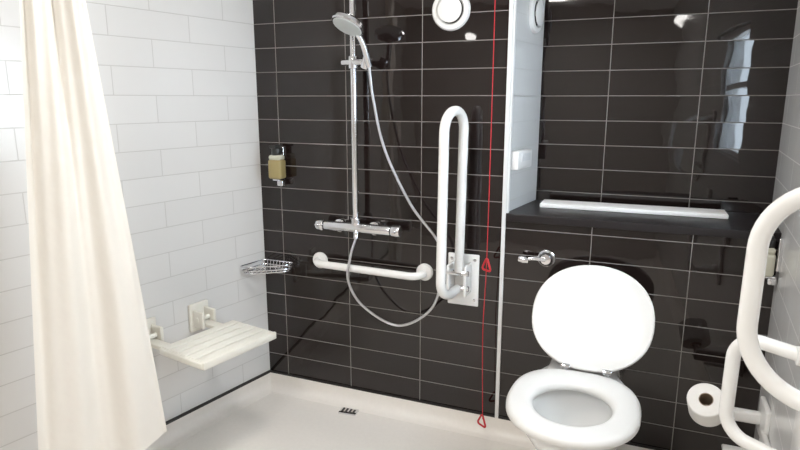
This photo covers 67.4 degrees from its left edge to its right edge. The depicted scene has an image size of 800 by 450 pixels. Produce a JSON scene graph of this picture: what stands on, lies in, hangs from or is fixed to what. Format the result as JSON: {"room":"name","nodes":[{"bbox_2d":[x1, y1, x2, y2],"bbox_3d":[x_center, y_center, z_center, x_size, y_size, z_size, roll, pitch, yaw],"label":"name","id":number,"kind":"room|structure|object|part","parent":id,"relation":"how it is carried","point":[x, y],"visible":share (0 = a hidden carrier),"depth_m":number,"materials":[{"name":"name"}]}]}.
{"room":"accessible bathroom","nodes":[
{"label":"accessible bathroom","id":0,"kind":"room"},
{"bbox_2d":[0,0,269,449],"bbox_3d":[-1.764,-0.034,1.286,0.100,2.400,3.824,8,14,33],"label":"wall","id":1,"kind":"structure","parent":0,"point":[178,77],"depth_m":2.44,"materials":[{"name":"white tile"}]},
{"bbox_2d":[145,373,271,449],"bbox_3d":[-1.685,1.106,1.502,0.056,0.080,3.773,8,14,33],"label":"baseboard","id":2,"kind":"structure","parent":1,"relation":"attached to","point":[202,418],"depth_m":2.73,"materials":[{"name":"beige plastic"}]},
{"bbox_2d":[147,299,275,369],"bbox_3d":[-0.779,0.442,2.402,0.430,0.125,0.366,8,14,33],"label":"bench","id":3,"kind":"object","parent":1,"relation":"attached to","point":[204,350],"visible":0.88,"depth_m":2.36,"materials":[{"name":"beige plastic"}]},
{"bbox_2d":[166,370,270,424],"bbox_3d":[-1.506,0.999,1.797,0.008,0.012,3.060,8,14,33],"label":"trim","id":4,"kind":"structure","parent":1,"relation":"attached to","point":[268,371],"depth_m":2.76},
{"bbox_2d":[167,393,534,449],"bbox_3d":[-0.624,1.227,1.361,4.200,0.100,5.000,5,13,22],"label":"floor","id":5,"kind":"structure","parent":0,"point":[275,421],"depth_m":2.62,"materials":[{"name":"beige plastic"}]},
{"bbox_2d":[338,407,358,415],"bbox_3d":[-0.240,0.869,2.799,0.085,0.010,0.050,4,12,16],"label":"floor drain","id":6,"kind":"object","parent":5,"relation":"on","point":[347,411],"visible":1,"depth_m":2.79,"materials":[{"name":"silver metal"}]},
{"bbox_2d":[506,265,654,449],"bbox_3d":[0.614,0.613,2.045,0.431,0.822,0.776,5,13,22],"label":"toilet","id":7,"kind":"object","parent":5,"relation":"on","point":[594,322],"visible":1,"depth_m":2.10,"materials":[{"name":"white ceramic"}]},
{"bbox_3d":[0.544,0.567,1.895,0.406,0.032,0.470,5,13,22],"label":"seat","id":8,"kind":"part","parent":7,"relation":"part of","materials":[{"name":"white plastic"}]},
{"bbox_3d":[0.697,0.334,2.180,0.424,0.331,0.237,5,13,22],"label":"lid","id":9,"kind":"part","parent":7,"relation":"part of","materials":[{"name":"white plastic"}]},
{"bbox_2d":[253,0,777,449],"bbox_3d":[0.370,-0.311,2.609,2.260,2.400,0.400,5,13,22],"label":"wall","id":10,"kind":"structure","parent":0,"point":[420,69],"depth_m":2.55,"materials":[{"name":"tile"}]},
{"bbox_2d":[240,259,293,274],"bbox_3d":[-0.622,0.202,2.815,0.204,0.038,0.164,5,13,22],"label":"basket","id":11,"kind":"object","parent":10,"relation":"attached to","point":[276,265],"visible":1,"depth_m":2.81,"materials":[{"name":"silver metal"}]},
{"bbox_2d":[268,145,285,185],"bbox_3d":[-0.561,-0.272,2.747,0.069,0.189,0.079,5,13,22],"label":"soap dispenser","id":12,"kind":"object","parent":10,"relation":"attached to","point":[276,162],"visible":1,"depth_m":2.72,"materials":[{"name":"yellow plastic"}]},
{"bbox_2d":[268,160,285,178],"bbox_3d":[-0.562,-0.256,2.745,0.069,0.088,0.052,5,13,22],"label":"soap bottle","id":13,"kind":"object","parent":12,"relation":"on","point":[276,168],"depth_m":2.72,"materials":[{"name":"yellow plastic"}]},
{"bbox_2d":[313,252,432,280],"bbox_3d":[-0.147,0.191,2.664,0.594,0.076,0.086,5,13,22],"label":"grab rail","id":14,"kind":"object","parent":10,"relation":"attached to","point":[424,271],"visible":1,"depth_m":2.61,"materials":[{"name":"white metal"}]},
{"bbox_2d":[315,0,438,326],"bbox_3d":[-0.118,-0.368,2.438,0.608,1.659,0.262,5,13,22],"label":"shower mixer","id":15,"kind":"object","parent":10,"relation":"attached to","point":[349,24],"visible":0.93,"depth_m":2.52,"materials":[{"name":"silver metal"}]},
{"bbox_3d":[-0.358,0.000,2.686,0.037,0.052,0.068,5,13,22],"label":"control knob","id":16,"kind":"part","parent":15,"relation":"part of","materials":[{"name":"silver metal"}]},
{"bbox_3d":[-0.203,-0.763,2.311,0.117,0.062,0.107,5,13,22],"label":"nozzle plate","id":17,"kind":"part","parent":15,"relation":"part of","materials":[{"name":"grey plastic"}]},
{"bbox_3d":[-0.186,-0.618,2.515,0.060,1.200,0.080,5,13,22],"label":"riser rail","id":18,"kind":"part","parent":15,"relation":"part of","materials":[{"name":"silver metal"}]},
{"bbox_3d":[-0.020,0.029,2.549,0.043,0.052,0.068,5,13,22],"label":"control knob","id":19,"kind":"part","parent":15,"relation":"part of","materials":[{"name":"silver metal"}]},
{"bbox_2d":[432,0,470,30],"bbox_3d":[0.195,-0.838,2.335,0.156,0.156,0.031,5,13,22],"label":"air vent","id":20,"kind":"object","parent":10,"relation":"in","point":[449,15],"visible":1,"depth_m":2.33,"materials":[{"name":"white plastic"}]},
{"bbox_2d":[436,106,479,306],"bbox_3d":[0.220,-0.044,2.362,0.135,0.834,0.263,5,13,22],"label":"rail","id":21,"kind":"object","parent":10,"relation":"attached to","point":[458,282],"visible":1,"depth_m":2.35,"materials":[{"name":"white metal"}]},
{"bbox_3d":[0.252,0.238,2.500,0.135,0.225,0.095,5,13,22],"label":"hinge plate","id":22,"kind":"part","parent":21,"relation":"part of","materials":[{"name":"white metal"}]},
{"bbox_2d":[270,372,651,449],"bbox_3d":[0.310,0.870,2.629,2.120,0.080,0.056,5,13,22],"label":"baseboard","id":23,"kind":"structure","parent":10,"relation":"attached to","point":[500,430],"depth_m":2.75,"materials":[{"name":"beige plastic"}]},
{"bbox_2d":[270,370,666,449],"bbox_3d":[0.322,0.823,2.642,2.125,0.008,0.008,5,13,22],"label":"trim","id":24,"kind":"structure","parent":10,"relation":"attached to","point":[271,371],"depth_m":2.74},
{"bbox_2d":[495,0,513,417],"bbox_3d":[0.420,-0.301,2.366,0.015,2.320,0.012,5,13,22],"label":"trim","id":25,"kind":"structure","parent":10,"relation":"attached to","point":[511,2],"depth_m":2.40,"materials":[{"name":"white metal"}]},
{"bbox_2d":[518,250,554,266],"bbox_3d":[0.542,0.133,2.380,0.146,0.068,0.049,2,12,9],"label":"flush lever","id":26,"kind":"object","parent":10,"relation":"attached to","point":[546,258],"visible":1,"depth_m":2.37,"materials":[{"name":"silver metal"}]},
{"bbox_3d":[0.521,0.138,2.375,0.106,0.032,0.031,2,12,11],"label":"lever handle","id":27,"kind":"part","parent":26,"relation":"part of","materials":[{"name":"silver metal"}]},
{"bbox_2d":[506,200,781,240],"bbox_3d":[0.948,-0.030,2.406,0.970,0.030,0.392,5,13,22],"label":"shelf","id":28,"kind":"object","parent":10,"relation":"attached to","point":[739,225],"depth_m":2.28,"materials":[{"name":"tile"}]},
{"bbox_2d":[540,199,728,218],"bbox_3d":[0.943,-0.068,2.467,0.710,0.018,0.120,5,13,21],"label":"strip","id":29,"kind":"object","parent":28,"relation":"on","point":[546,203],"visible":1,"depth_m":2.43,"materials":[{"name":"white plastic"}]},
{"bbox_2d":[509,0,544,210],"bbox_3d":[0.512,-0.779,2.447,0.030,1.418,0.386,7,14,30],"label":"wall","id":30,"kind":"structure","parent":0,"point":[529,45],"depth_m":2.50,"materials":[{"name":"white tile"}]},
{"bbox_2d":[506,0,516,212],"bbox_3d":[0.434,-0.744,2.281,0.012,1.418,0.020,5,13,22],"label":"trim","id":31,"kind":"structure","parent":30,"relation":"attached to","point":[515,1],"depth_m":2.33,"materials":[{"name":"white metal"}]},
{"bbox_2d":[511,149,531,169],"bbox_3d":[0.499,-0.270,2.463,0.040,0.075,0.170,7,14,30],"label":"wall sensor","id":32,"kind":"object","parent":30,"relation":"attached to","point":[522,158],"visible":0.94,"depth_m":2.42,"materials":[{"name":"white plastic"}]},
{"bbox_3d":[0.516,-0.279,2.455,0.004,0.030,0.100,7,14,30],"label":"panel","id":33,"kind":"part","parent":32,"relation":"part of","materials":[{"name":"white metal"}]},
{"bbox_2d":[528,0,543,33],"bbox_3d":[0.568,-0.868,2.462,0.031,0.156,0.156,7,14,30],"label":"air vent","id":34,"kind":"object","parent":30,"relation":"in","point":[536,8],"visible":1,"depth_m":2.44,"materials":[{"name":"white plastic"}]},
{"bbox_2d":[536,0,797,213],"bbox_3d":[1.077,-0.763,2.470,1.300,1.458,0.100,5,13,22],"label":"wall","id":35,"kind":"structure","parent":0,"point":[671,103],"depth_m":2.46,"materials":[{"name":"tile"}]},
{"bbox_2d":[754,0,799,449],"bbox_3d":[0.616,0.121,0.546,0.100,2.400,4.210,6,13,26],"label":"wall","id":36,"kind":"structure","parent":0,"point":[784,323],"depth_m":1.90,"materials":[{"name":"white tile"}]},
{"bbox_2d":[721,396,770,449],"bbox_3d":[1.068,0.657,1.903,0.187,0.145,0.290,5,13,22],"label":"toilet roll holder","id":37,"kind":"object","parent":36,"relation":"attached to","point":[762,418],"visible":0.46,"depth_m":1.95,"materials":[{"name":"white plastic"}]},
{"bbox_2d":[687,383,720,426],"bbox_3d":[0.996,0.585,1.950,0.112,0.144,0.144,8,14,34],"label":"toilet roll","id":38,"kind":"object","parent":37,"relation":"on","point":[703,399],"visible":0.93,"depth_m":1.92,"materials":[{"name":"paper"}]},
{"bbox_2d":[719,335,799,449],"bbox_3d":[0.882,0.409,1.414,0.088,0.376,0.228,-6,13,-25],"label":"rail","id":39,"kind":"object","parent":36,"relation":"attached to","point":[733,355],"visible":0.77,"depth_m":1.46,"materials":[{"name":"white metal"}]},
{"bbox_3d":[0.903,0.422,1.354,0.040,0.376,0.110,5,13,22],"label":"mounting plate","id":40,"kind":"part","parent":39,"relation":"part of","materials":[{"name":"white metal"}]},
{"bbox_2d":[736,187,799,411],"bbox_3d":[0.645,0.112,0.894,0.098,0.435,0.232,-8,14,-33],"label":"rail","id":41,"kind":"object","parent":36,"relation":"attached to","point":[760,236],"visible":1,"depth_m":0.94,"materials":[{"name":"white metal"}]},
{"bbox_2d":[765,235,783,284],"bbox_3d":[1.247,0.117,2.032,0.073,0.171,0.064,5,13,22],"label":"soap dispenser","id":42,"kind":"object","parent":36,"relation":"attached to","point":[769,274],"visible":0.63,"depth_m":2.00,"materials":[{"name":"beige plastic"}]},
{"bbox_2d":[765,254,775,276],"bbox_3d":[1.243,0.131,2.037,0.050,0.080,0.064,5,13,22],"label":"soap bottle","id":43,"kind":"object","parent":42,"relation":"on","point":[771,258],"depth_m":2.01,"materials":[{"name":"beige plastic"}]},
{"bbox_3d":[-0.624,-1.220,0.849,4.200,0.100,5.000,5,13,22],"label":"ceiling","id":44,"kind":"structure","parent":0,"visible":0},
{"bbox_2d":[477,0,495,427],"bbox_3d":[0.344,-0.288,2.283,0.080,2.312,0.080,5,13,22],"label":"pull cord","id":45,"kind":"object","parent":44,"relation":"hanging from","point":[486,260],"visible":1,"depth_m":2.36,"materials":[{"name":"red plastic"}]},
{"bbox_3d":[0.343,0.818,2.513,0.010,0.054,0.054,-7,14,-32],"label":"pull handle","id":46,"kind":"part","parent":45,"relation":"part of","materials":[{"name":"red plastic"}]},
{"bbox_3d":[0.343,0.157,2.375,0.010,0.054,0.054,-7,14,-32],"label":"pull handle","id":47,"kind":"part","parent":45,"relation":"part of","materials":[{"name":"red plastic"}]},
{"bbox_3d":[-0.669,-1.270,1.639,1.057,0.126,1.507,5,13,22],"label":"rail","id":48,"kind":"object","parent":44,"relation":"attached to","visible":0},
{"bbox_2d":[19,0,166,449],"bbox_3d":[-0.922,-0.228,1.691,0.372,1.994,0.052,-8,14,-33],"label":"shower curtain","id":49,"kind":"object","parent":48,"relation":"hanging from","point":[97,386],"visible":1,"depth_m":1.75,"materials":[{"name":"white fabric"}]}
]}

